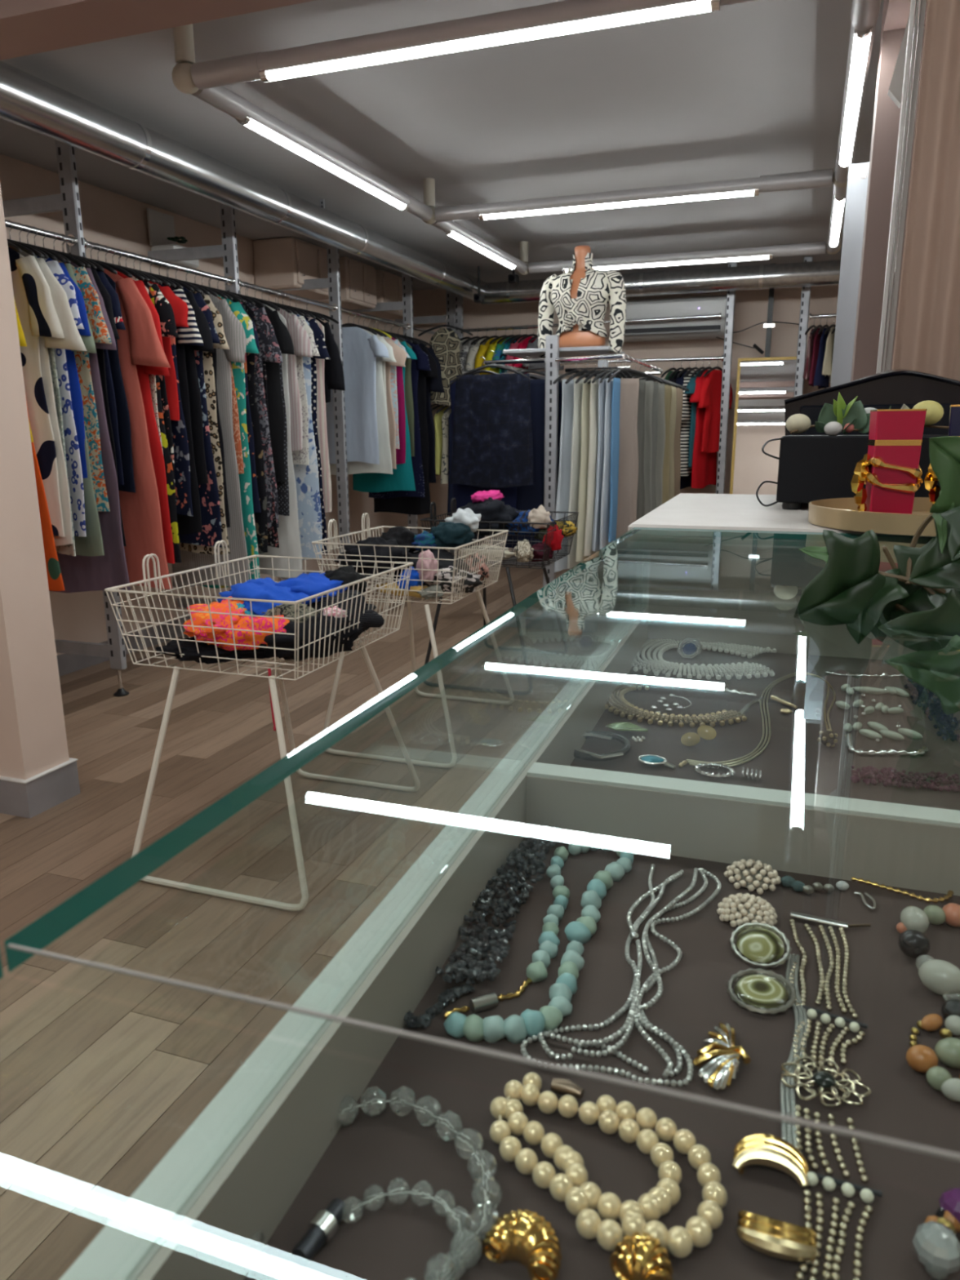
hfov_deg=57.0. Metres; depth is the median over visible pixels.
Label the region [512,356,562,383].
clothes hanger
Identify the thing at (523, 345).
blouse
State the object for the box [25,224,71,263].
clothes hanger
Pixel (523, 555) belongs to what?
towel
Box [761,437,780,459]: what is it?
cable
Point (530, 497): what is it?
jeans
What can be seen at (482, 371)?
clothes hanger
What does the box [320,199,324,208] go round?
strap
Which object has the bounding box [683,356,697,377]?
clothes hanger
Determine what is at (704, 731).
earring
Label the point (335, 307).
socket
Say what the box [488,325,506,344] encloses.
clothes hanger
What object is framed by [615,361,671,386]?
clothes hanger
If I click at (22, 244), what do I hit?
clothes hanger
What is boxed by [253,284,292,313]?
clothes hanger
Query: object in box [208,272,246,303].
clothes hanger
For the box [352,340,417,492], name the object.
tunic
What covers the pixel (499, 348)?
blouse
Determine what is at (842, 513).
round tray
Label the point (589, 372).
clothes hanger
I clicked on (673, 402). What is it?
trousers
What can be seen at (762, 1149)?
earring
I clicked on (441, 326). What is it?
clothes hanger
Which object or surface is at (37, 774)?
wall pillar
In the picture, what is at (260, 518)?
dress
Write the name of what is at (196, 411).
blouse
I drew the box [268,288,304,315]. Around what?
clothes hanger
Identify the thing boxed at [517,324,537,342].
clothes hanger
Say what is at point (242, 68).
track
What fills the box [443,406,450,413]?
clothes hanger
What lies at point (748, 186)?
tube light
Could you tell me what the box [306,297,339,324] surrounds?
clothes hanger
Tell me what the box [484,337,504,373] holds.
blouse
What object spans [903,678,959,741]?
bundle
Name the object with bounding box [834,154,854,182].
track
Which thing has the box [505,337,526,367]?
blouse
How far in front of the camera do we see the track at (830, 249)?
4.96 m
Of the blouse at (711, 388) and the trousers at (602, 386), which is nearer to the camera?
the trousers at (602, 386)
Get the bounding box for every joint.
[172,23,198,94]
[422,177,436,224]
[518,240,528,275]
[825,222,840,254]
[831,135,847,187]
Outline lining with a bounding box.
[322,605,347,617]
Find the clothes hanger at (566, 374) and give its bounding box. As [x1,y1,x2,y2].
[552,361,591,384]
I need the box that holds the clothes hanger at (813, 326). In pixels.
[804,315,817,334]
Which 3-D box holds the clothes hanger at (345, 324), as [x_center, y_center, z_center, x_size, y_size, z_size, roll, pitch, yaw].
[-0.837,-2.010,5.624,0.415,0.153,0.017,6,15,24]
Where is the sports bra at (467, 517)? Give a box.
[444,507,481,532]
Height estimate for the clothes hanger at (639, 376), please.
0.153 m
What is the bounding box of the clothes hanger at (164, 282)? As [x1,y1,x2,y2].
[125,250,170,286]
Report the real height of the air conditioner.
0.275 m
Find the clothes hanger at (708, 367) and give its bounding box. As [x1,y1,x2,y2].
[696,360,712,377]
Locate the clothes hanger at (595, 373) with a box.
[583,359,615,383]
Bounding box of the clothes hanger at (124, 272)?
[90,241,131,277]
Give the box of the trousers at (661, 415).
[655,383,665,507]
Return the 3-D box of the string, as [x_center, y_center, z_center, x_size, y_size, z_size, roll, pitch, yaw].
[0.302,0.099,0.628,0.076,0.007,0.039,3,14,15]
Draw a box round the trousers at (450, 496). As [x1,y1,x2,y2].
[447,412,453,515]
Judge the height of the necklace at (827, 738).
0.014 m
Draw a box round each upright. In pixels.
[2,139,129,696]
[147,202,239,608]
[276,244,350,578]
[352,272,417,552]
[395,289,457,554]
[454,293,462,552]
[715,261,737,493]
[793,256,813,397]
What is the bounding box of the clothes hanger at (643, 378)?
[639,364,682,389]
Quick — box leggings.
[258,613,359,661]
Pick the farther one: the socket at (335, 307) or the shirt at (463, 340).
the shirt at (463, 340)
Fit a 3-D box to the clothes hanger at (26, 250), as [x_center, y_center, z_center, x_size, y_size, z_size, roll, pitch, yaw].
[-1.777,-1.440,3.146,0.415,0.153,0.018,3,14,12]
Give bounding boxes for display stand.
[483,334,663,632]
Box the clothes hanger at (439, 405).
[431,404,450,411]
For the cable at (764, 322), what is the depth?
6.57 m
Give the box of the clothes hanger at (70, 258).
[34,226,84,266]
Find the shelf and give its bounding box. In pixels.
[502,346,624,359]
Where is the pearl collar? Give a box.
[631,638,777,679]
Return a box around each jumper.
[307,590,384,635]
[459,497,519,535]
[680,369,697,475]
[684,369,703,466]
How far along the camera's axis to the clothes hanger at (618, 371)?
4.79 m
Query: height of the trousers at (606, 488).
0.927 m
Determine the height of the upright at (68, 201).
2.320 m
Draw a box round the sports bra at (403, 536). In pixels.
[379,526,417,553]
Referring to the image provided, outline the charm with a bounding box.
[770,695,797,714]
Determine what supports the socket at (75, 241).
attached to the rail at (17, 226)
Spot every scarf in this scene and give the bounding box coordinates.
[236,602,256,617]
[376,582,427,598]
[527,504,551,528]
[556,520,577,537]
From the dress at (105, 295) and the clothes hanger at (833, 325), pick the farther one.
the clothes hanger at (833, 325)
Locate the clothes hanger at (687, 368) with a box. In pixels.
[676,357,691,377]
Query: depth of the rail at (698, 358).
6.63 m
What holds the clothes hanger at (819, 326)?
hanging from the rail at (816, 316)
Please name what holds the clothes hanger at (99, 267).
hanging from the rail at (17, 226)
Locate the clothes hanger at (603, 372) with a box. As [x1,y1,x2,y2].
[591,359,622,382]
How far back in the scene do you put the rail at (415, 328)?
6.71 m
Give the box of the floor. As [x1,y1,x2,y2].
[0,564,636,1279]
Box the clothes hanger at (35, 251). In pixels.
[9,239,42,257]
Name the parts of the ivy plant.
stem, stem, stem, stem, stem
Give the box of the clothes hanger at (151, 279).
[111,247,155,283]
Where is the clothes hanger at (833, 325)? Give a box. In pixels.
[824,313,835,333]
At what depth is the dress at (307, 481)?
5.08 m
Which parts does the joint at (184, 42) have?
ceiling stem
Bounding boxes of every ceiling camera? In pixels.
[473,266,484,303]
[507,269,519,284]
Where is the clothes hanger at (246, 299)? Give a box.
[216,274,255,305]
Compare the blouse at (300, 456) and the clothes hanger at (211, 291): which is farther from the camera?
the blouse at (300, 456)
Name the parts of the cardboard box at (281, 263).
door, door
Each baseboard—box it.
[57,615,190,676]
[417,550,636,571]
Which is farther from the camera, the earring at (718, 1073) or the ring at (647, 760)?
the ring at (647, 760)
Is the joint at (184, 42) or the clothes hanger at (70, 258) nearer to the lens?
the joint at (184, 42)
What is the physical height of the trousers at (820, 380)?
0.409 m
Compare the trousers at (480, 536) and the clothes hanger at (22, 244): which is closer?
the clothes hanger at (22, 244)
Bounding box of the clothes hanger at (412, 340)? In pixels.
[389,322,419,344]
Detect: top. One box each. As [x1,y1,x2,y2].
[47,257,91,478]
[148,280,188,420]
[182,595,247,644]
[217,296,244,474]
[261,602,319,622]
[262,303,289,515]
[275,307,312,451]
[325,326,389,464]
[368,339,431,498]
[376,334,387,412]
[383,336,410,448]
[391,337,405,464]
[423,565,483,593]
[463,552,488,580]
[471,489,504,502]
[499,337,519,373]
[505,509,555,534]
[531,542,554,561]
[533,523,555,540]
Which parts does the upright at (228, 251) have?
arm, arm, post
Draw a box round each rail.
[4,219,77,246]
[83,237,235,285]
[239,279,337,311]
[341,306,410,329]
[413,325,435,334]
[460,312,721,333]
[560,355,724,366]
[808,313,836,319]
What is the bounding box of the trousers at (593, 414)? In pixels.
[583,377,599,555]
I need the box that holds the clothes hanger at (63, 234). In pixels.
[62,234,104,271]
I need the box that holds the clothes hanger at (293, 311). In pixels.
[261,288,297,315]
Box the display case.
[0,527,959,1279]
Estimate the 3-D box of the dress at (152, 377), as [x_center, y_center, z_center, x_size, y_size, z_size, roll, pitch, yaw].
[-1.568,-1.032,3.840,0.433,1.077,0.048,4,14,18]
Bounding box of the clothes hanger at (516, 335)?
[503,324,524,343]
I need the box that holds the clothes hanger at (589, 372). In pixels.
[574,360,599,383]
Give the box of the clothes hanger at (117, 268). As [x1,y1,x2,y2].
[84,242,132,277]
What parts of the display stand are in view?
frame rail, frame rail, frame rail, post, frame rail, frame rail, post, frame rail, frame rail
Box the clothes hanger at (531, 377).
[522,363,542,379]
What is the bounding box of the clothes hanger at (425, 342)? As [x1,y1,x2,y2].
[403,325,432,346]
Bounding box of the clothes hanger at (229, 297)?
[194,268,232,300]
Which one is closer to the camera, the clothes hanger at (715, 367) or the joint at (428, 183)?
the joint at (428, 183)
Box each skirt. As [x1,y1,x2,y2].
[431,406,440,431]
[434,406,448,475]
[440,406,451,484]
[449,373,533,488]
[808,328,822,386]
[822,327,835,377]
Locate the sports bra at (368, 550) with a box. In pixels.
[333,537,412,576]
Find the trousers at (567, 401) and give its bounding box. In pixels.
[554,378,591,572]
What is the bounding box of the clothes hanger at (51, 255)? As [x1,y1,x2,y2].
[8,220,57,260]
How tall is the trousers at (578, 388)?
1.043 m
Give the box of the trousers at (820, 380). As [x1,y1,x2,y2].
[813,327,829,389]
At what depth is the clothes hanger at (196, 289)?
3.97 m
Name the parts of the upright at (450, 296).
arm, post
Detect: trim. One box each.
[0,0,315,60]
[875,0,926,373]
[879,0,928,50]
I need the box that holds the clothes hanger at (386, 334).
[362,315,391,337]
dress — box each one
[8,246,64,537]
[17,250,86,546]
[25,393,65,591]
[30,254,75,555]
[34,254,86,537]
[48,260,130,593]
[56,259,111,511]
[57,262,104,555]
[73,262,126,546]
[103,268,172,589]
[115,270,174,564]
[131,275,163,453]
[132,275,181,562]
[158,283,193,515]
[172,293,248,586]
[178,286,222,547]
[179,288,230,554]
[200,294,259,588]
[232,298,267,553]
[255,306,279,547]
[258,304,302,577]
[293,313,322,559]
[297,313,329,555]
[373,341,438,515]
[397,338,414,456]
[662,370,675,384]
[668,370,685,488]
[688,369,716,488]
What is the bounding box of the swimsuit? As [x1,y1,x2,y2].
[411,530,436,551]
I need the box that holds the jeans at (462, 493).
[449,380,516,511]
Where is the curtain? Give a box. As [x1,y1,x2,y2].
[891,0,959,380]
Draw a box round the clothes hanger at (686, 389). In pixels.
[648,371,688,391]
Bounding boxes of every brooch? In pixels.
[605,721,648,742]
[650,693,691,714]
[676,637,702,659]
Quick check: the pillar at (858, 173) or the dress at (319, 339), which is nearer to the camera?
the pillar at (858, 173)
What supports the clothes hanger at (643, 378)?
hanging from the display stand
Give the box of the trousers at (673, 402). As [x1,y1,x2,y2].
[668,386,676,499]
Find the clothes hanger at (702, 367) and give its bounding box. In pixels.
[690,356,707,377]
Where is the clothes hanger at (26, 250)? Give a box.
[7,240,34,255]
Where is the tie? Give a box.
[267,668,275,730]
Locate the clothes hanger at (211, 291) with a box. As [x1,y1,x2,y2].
[175,263,217,297]
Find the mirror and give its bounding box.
[729,356,796,494]
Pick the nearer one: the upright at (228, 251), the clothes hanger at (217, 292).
the clothes hanger at (217, 292)
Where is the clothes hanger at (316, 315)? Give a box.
[288,293,324,320]
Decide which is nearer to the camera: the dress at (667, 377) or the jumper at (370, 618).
the jumper at (370, 618)
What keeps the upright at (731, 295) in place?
on the floor
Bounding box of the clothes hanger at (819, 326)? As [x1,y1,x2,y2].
[811,314,823,334]
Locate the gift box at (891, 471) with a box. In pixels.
[849,408,926,514]
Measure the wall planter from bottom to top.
0.270 m
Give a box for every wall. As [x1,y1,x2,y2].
[0,154,408,655]
[412,284,839,552]
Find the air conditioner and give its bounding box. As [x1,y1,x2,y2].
[623,295,726,342]
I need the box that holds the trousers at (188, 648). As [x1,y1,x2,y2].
[155,636,271,664]
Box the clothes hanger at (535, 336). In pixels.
[528,334,537,342]
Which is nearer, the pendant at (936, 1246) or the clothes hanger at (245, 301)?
the pendant at (936, 1246)
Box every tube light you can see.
[235,101,409,210]
[256,0,720,82]
[443,221,517,270]
[478,177,759,220]
[561,245,773,272]
[827,194,846,248]
[836,21,876,168]
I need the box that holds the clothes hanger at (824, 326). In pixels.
[817,313,831,334]
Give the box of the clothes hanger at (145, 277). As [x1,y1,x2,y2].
[104,244,149,281]
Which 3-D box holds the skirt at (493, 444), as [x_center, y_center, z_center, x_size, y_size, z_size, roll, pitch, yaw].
[0.059,-1.150,4.883,0.479,0.610,0.060,4,14,19]
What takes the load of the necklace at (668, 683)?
on the display case
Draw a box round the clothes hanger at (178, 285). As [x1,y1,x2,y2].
[138,253,182,288]
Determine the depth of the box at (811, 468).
1.18 m
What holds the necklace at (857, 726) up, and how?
on the display case
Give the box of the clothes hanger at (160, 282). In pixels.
[118,248,162,284]
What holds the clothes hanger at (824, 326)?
hanging from the rail at (816, 316)
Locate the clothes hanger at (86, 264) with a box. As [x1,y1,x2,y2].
[40,228,90,268]
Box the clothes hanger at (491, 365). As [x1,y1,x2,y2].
[455,350,528,380]
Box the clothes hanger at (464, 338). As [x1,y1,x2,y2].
[459,327,471,340]
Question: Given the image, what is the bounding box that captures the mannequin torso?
[559,245,605,347]
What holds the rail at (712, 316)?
attached to the upright at (458, 299)
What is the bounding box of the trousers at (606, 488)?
[599,377,613,549]
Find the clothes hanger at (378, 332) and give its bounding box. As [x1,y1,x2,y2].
[343,312,383,336]
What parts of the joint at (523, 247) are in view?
ceiling stem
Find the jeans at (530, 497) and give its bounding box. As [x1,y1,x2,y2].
[493,379,562,548]
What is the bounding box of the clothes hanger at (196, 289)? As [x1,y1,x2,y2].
[158,259,200,293]
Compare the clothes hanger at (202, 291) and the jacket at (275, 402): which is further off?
the jacket at (275, 402)
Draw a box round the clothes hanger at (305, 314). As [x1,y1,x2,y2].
[277,290,309,317]
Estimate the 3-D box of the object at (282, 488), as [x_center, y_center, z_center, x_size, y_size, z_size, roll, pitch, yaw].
[-1.219,-1.236,4.774,0.402,1.114,0.049,6,15,25]
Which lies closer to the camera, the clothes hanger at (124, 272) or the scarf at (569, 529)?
the clothes hanger at (124, 272)
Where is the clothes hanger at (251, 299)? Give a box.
[225,276,265,307]
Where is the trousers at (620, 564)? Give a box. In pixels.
[603,377,639,576]
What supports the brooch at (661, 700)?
in the display case
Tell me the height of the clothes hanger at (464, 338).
0.153 m
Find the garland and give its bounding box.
[785,392,948,435]
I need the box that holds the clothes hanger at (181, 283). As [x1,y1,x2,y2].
[150,257,194,291]
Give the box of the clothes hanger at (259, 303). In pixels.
[228,277,264,306]
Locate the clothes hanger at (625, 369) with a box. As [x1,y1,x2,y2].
[586,355,662,384]
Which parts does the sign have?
panel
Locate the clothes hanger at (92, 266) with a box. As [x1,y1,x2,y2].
[53,231,97,270]
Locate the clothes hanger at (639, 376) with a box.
[632,362,678,387]
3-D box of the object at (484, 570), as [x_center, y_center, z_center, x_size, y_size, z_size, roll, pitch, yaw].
[-0.024,-0.296,3.508,0.114,0.102,0.250,-2,13,-6]
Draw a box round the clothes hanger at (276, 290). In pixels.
[275,289,311,317]
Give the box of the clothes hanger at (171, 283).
[133,252,176,287]
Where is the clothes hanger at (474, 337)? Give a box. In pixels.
[462,326,479,345]
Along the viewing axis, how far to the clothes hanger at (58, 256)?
3.25 m
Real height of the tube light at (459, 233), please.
0.072 m
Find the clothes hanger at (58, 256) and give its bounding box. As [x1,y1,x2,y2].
[18,222,66,262]
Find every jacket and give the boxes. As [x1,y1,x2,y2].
[254,303,294,482]
[315,316,345,403]
[419,342,444,483]
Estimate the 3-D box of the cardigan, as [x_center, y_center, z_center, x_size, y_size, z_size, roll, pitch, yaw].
[1.559,-1.579,6.674,0.087,0.871,0.513,9,16,35]
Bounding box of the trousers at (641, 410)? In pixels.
[633,379,645,570]
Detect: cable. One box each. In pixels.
[716,321,799,348]
[755,480,777,506]
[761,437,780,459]
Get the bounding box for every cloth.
[397,566,423,593]
[542,524,564,550]
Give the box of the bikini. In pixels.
[200,614,289,650]
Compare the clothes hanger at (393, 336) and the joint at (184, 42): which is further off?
the clothes hanger at (393, 336)
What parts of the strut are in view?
knob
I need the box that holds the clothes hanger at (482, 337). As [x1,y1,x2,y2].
[470,326,488,345]
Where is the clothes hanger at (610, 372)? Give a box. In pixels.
[600,358,626,382]
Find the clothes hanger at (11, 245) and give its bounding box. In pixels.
[7,240,22,253]
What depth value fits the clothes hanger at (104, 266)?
3.49 m
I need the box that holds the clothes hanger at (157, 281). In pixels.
[119,248,159,284]
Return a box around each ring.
[637,755,675,768]
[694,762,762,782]
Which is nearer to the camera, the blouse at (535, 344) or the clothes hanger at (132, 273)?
the clothes hanger at (132, 273)
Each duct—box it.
[0,60,486,300]
[481,259,840,304]
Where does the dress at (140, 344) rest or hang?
hanging from the clothes hanger at (117, 268)
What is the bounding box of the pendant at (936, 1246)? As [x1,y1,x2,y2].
[912,1187,959,1279]
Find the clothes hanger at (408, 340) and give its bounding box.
[382,320,412,342]
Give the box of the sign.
[784,368,959,435]
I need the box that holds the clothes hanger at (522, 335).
[510,324,532,343]
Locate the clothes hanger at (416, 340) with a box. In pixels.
[395,324,426,346]
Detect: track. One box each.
[191,52,262,89]
[191,85,249,119]
[404,192,432,221]
[431,221,453,231]
[435,203,480,222]
[514,257,527,273]
[528,260,563,273]
[719,0,758,6]
[759,168,832,193]
[772,241,826,257]
[826,238,840,252]
[832,184,847,198]
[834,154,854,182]
[850,0,881,31]
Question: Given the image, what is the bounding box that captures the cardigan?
[675,370,691,489]
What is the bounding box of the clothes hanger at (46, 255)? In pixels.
[4,222,48,258]
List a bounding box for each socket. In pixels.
[66,234,77,246]
[83,237,87,248]
[226,275,235,285]
[331,303,337,311]
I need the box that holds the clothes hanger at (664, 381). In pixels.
[605,356,667,384]
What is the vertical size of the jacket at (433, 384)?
1.024 m
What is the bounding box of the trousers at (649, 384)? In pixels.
[644,381,653,515]
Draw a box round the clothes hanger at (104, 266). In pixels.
[69,235,117,274]
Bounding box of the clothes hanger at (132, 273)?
[97,243,144,280]
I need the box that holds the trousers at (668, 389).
[662,384,671,504]
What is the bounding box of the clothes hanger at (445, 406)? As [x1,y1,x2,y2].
[435,404,448,413]
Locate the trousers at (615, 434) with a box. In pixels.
[608,377,620,542]
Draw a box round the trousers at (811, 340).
[802,328,816,380]
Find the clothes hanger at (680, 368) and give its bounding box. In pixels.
[668,357,684,377]
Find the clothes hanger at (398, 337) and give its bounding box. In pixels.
[371,317,404,341]
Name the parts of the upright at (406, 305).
arm, post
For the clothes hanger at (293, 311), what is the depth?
4.73 m
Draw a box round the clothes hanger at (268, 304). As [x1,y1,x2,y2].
[240,280,278,310]
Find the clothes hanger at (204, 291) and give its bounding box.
[167,261,209,295]
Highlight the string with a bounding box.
[849,764,959,791]
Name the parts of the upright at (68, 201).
arm, arm, post, foot stem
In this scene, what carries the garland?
on the box at (811, 468)
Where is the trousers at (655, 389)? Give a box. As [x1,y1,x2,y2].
[651,382,658,510]
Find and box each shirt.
[217,577,311,615]
[274,572,347,604]
[459,338,479,371]
[459,339,470,351]
[465,338,488,371]
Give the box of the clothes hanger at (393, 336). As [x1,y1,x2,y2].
[366,316,397,339]
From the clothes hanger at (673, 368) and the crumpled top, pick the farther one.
the clothes hanger at (673, 368)
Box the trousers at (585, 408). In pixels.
[575,378,604,561]
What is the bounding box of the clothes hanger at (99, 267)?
[62,234,103,271]
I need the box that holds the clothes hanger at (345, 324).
[342,311,377,334]
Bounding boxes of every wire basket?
[104,540,419,911]
[311,512,514,768]
[420,497,578,694]
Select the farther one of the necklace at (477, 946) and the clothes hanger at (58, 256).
the clothes hanger at (58, 256)
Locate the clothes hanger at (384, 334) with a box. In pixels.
[356,314,386,337]
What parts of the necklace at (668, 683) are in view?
chain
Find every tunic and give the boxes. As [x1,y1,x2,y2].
[94,268,135,493]
[162,283,204,534]
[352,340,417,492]
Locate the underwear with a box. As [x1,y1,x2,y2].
[386,548,468,586]
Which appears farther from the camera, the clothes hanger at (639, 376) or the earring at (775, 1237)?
the clothes hanger at (639, 376)
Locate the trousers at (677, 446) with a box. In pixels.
[673,387,683,496]
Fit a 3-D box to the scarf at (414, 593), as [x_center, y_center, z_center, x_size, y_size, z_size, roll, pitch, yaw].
[-0.271,-0.190,3.296,0.292,0.041,0.121,8,16,31]
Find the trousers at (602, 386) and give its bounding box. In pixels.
[591,377,606,551]
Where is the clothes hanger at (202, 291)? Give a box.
[165,261,203,293]
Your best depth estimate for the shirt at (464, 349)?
6.89 m
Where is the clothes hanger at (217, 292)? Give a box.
[184,266,227,298]
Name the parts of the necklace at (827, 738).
chain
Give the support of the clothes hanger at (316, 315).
hanging from the rail at (334, 307)
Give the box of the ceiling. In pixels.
[0,0,884,290]
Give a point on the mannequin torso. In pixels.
(575, 338)
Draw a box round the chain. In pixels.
[678,671,808,768]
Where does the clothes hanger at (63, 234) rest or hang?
hanging from the rail at (17, 226)
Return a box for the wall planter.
[146,208,199,268]
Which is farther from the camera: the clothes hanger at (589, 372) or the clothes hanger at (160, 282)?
the clothes hanger at (589, 372)
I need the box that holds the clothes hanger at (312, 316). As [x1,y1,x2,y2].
[281,291,315,319]
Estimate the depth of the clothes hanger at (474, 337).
6.94 m
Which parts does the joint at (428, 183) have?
ceiling stem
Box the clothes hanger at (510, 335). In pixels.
[496,324,514,343]
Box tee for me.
[84,266,125,484]
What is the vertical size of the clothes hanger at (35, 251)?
0.153 m
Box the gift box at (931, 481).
[924,404,959,505]
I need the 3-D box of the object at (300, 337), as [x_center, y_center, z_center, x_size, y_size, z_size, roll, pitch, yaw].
[-1.173,-1.430,4.862,0.566,0.776,0.070,3,14,16]
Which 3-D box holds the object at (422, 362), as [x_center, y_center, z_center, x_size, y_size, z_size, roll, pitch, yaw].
[-0.620,-1.581,6.335,0.578,1.126,0.081,3,14,14]
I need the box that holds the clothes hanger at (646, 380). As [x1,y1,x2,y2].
[645,369,685,390]
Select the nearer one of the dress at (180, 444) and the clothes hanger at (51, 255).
the clothes hanger at (51, 255)
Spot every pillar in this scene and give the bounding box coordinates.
[0,183,79,817]
[830,162,869,386]
[850,25,925,381]
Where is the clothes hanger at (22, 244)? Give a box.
[7,239,44,257]
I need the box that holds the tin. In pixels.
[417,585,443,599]
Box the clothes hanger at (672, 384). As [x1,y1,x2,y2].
[622,360,675,386]
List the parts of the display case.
glass, glass, panel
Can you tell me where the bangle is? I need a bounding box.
[573,730,631,761]
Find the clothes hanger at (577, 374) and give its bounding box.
[564,360,597,383]
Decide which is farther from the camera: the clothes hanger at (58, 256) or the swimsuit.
the swimsuit
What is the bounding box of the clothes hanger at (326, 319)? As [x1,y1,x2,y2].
[295,295,329,322]
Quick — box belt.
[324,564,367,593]
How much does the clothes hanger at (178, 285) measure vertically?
0.153 m
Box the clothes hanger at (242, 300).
[208,272,244,302]
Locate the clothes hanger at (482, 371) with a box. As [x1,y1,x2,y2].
[448,356,498,386]
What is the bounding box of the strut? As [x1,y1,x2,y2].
[752,263,774,357]
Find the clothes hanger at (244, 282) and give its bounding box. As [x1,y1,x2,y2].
[244,281,279,311]
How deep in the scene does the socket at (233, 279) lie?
4.49 m
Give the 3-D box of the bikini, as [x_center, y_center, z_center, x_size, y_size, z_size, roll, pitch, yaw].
[-0.596,-0.022,2.344,0.290,0.083,0.112,-5,14,-17]
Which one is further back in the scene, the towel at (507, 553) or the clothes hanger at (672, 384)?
the clothes hanger at (672, 384)
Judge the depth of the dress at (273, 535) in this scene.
4.68 m
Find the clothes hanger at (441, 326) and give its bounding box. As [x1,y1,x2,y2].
[417,314,472,336]
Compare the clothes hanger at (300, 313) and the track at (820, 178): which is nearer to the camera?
the track at (820, 178)
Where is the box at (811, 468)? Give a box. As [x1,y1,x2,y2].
[776,434,947,509]
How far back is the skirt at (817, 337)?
6.19 m
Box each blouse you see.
[13,297,33,442]
[143,280,178,480]
[170,285,213,484]
[230,299,261,512]
[244,301,283,528]
[280,307,319,465]
[306,316,332,512]
[327,328,396,475]
[377,333,406,468]
[429,328,462,405]
[474,337,498,374]
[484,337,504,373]
[490,337,512,373]
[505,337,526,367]
[511,336,536,373]
[522,337,564,379]
[537,252,626,357]
[697,369,732,453]
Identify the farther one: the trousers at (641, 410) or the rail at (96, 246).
the trousers at (641, 410)
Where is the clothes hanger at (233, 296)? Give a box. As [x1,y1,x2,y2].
[200,270,240,302]
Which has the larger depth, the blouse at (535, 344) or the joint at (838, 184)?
the blouse at (535, 344)
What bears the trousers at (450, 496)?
hanging from the clothes hanger at (449, 407)
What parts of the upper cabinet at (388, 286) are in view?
door, door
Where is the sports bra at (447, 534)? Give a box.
[430,521,474,547]
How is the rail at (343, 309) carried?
attached to the upright at (406, 305)
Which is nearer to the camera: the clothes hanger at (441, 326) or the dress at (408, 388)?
the dress at (408, 388)
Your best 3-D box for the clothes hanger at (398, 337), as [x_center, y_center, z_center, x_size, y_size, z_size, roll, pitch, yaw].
[-0.715,-2.089,5.954,0.415,0.153,0.017,2,14,11]
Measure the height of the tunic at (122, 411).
0.912 m
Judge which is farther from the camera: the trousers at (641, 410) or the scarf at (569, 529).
the trousers at (641, 410)
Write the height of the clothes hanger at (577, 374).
0.153 m
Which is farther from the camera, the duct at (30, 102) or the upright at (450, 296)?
the upright at (450, 296)
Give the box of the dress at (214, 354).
[200,293,230,527]
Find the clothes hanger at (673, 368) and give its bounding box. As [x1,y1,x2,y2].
[660,357,675,377]
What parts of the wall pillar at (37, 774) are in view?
skirting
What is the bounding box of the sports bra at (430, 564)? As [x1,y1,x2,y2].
[415,549,439,582]
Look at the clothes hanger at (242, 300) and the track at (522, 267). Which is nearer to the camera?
the clothes hanger at (242, 300)
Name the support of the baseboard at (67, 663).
attached to the wall at (109, 219)
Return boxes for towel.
[457,544,515,559]
[514,539,533,562]
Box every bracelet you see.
[779,911,882,1279]
[780,875,876,910]
[824,671,906,679]
[844,733,928,757]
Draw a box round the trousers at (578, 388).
[567,378,599,568]
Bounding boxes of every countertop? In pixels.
[627,493,892,608]
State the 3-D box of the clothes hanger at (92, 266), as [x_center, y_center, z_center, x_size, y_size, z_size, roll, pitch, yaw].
[-1.662,-1.513,3.455,0.415,0.153,0.018,5,14,23]
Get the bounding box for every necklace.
[247,1085,502,1279]
[403,824,564,1028]
[443,837,633,1043]
[489,1071,727,1258]
[520,863,721,1086]
[604,679,746,727]
[663,680,763,714]
[805,672,838,746]
[835,684,922,743]
[850,876,954,903]
[896,902,959,1102]
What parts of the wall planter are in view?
panel, pot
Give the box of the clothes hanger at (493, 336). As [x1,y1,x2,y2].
[479,325,498,344]
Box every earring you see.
[481,1208,561,1279]
[608,1231,673,1279]
[680,732,700,746]
[693,1022,751,1091]
[697,724,716,739]
[716,893,777,928]
[724,858,781,894]
[727,968,796,1014]
[729,921,791,968]
[732,1133,808,1187]
[736,1209,817,1261]
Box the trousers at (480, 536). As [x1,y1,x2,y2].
[460,533,484,548]
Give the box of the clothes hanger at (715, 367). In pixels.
[703,355,722,377]
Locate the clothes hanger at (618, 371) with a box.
[607,358,632,382]
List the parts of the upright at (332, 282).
arm, arm, post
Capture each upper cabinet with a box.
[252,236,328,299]
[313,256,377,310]
[361,269,402,319]
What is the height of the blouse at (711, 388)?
0.595 m
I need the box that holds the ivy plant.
[793,435,959,715]
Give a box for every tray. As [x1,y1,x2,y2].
[808,497,936,536]

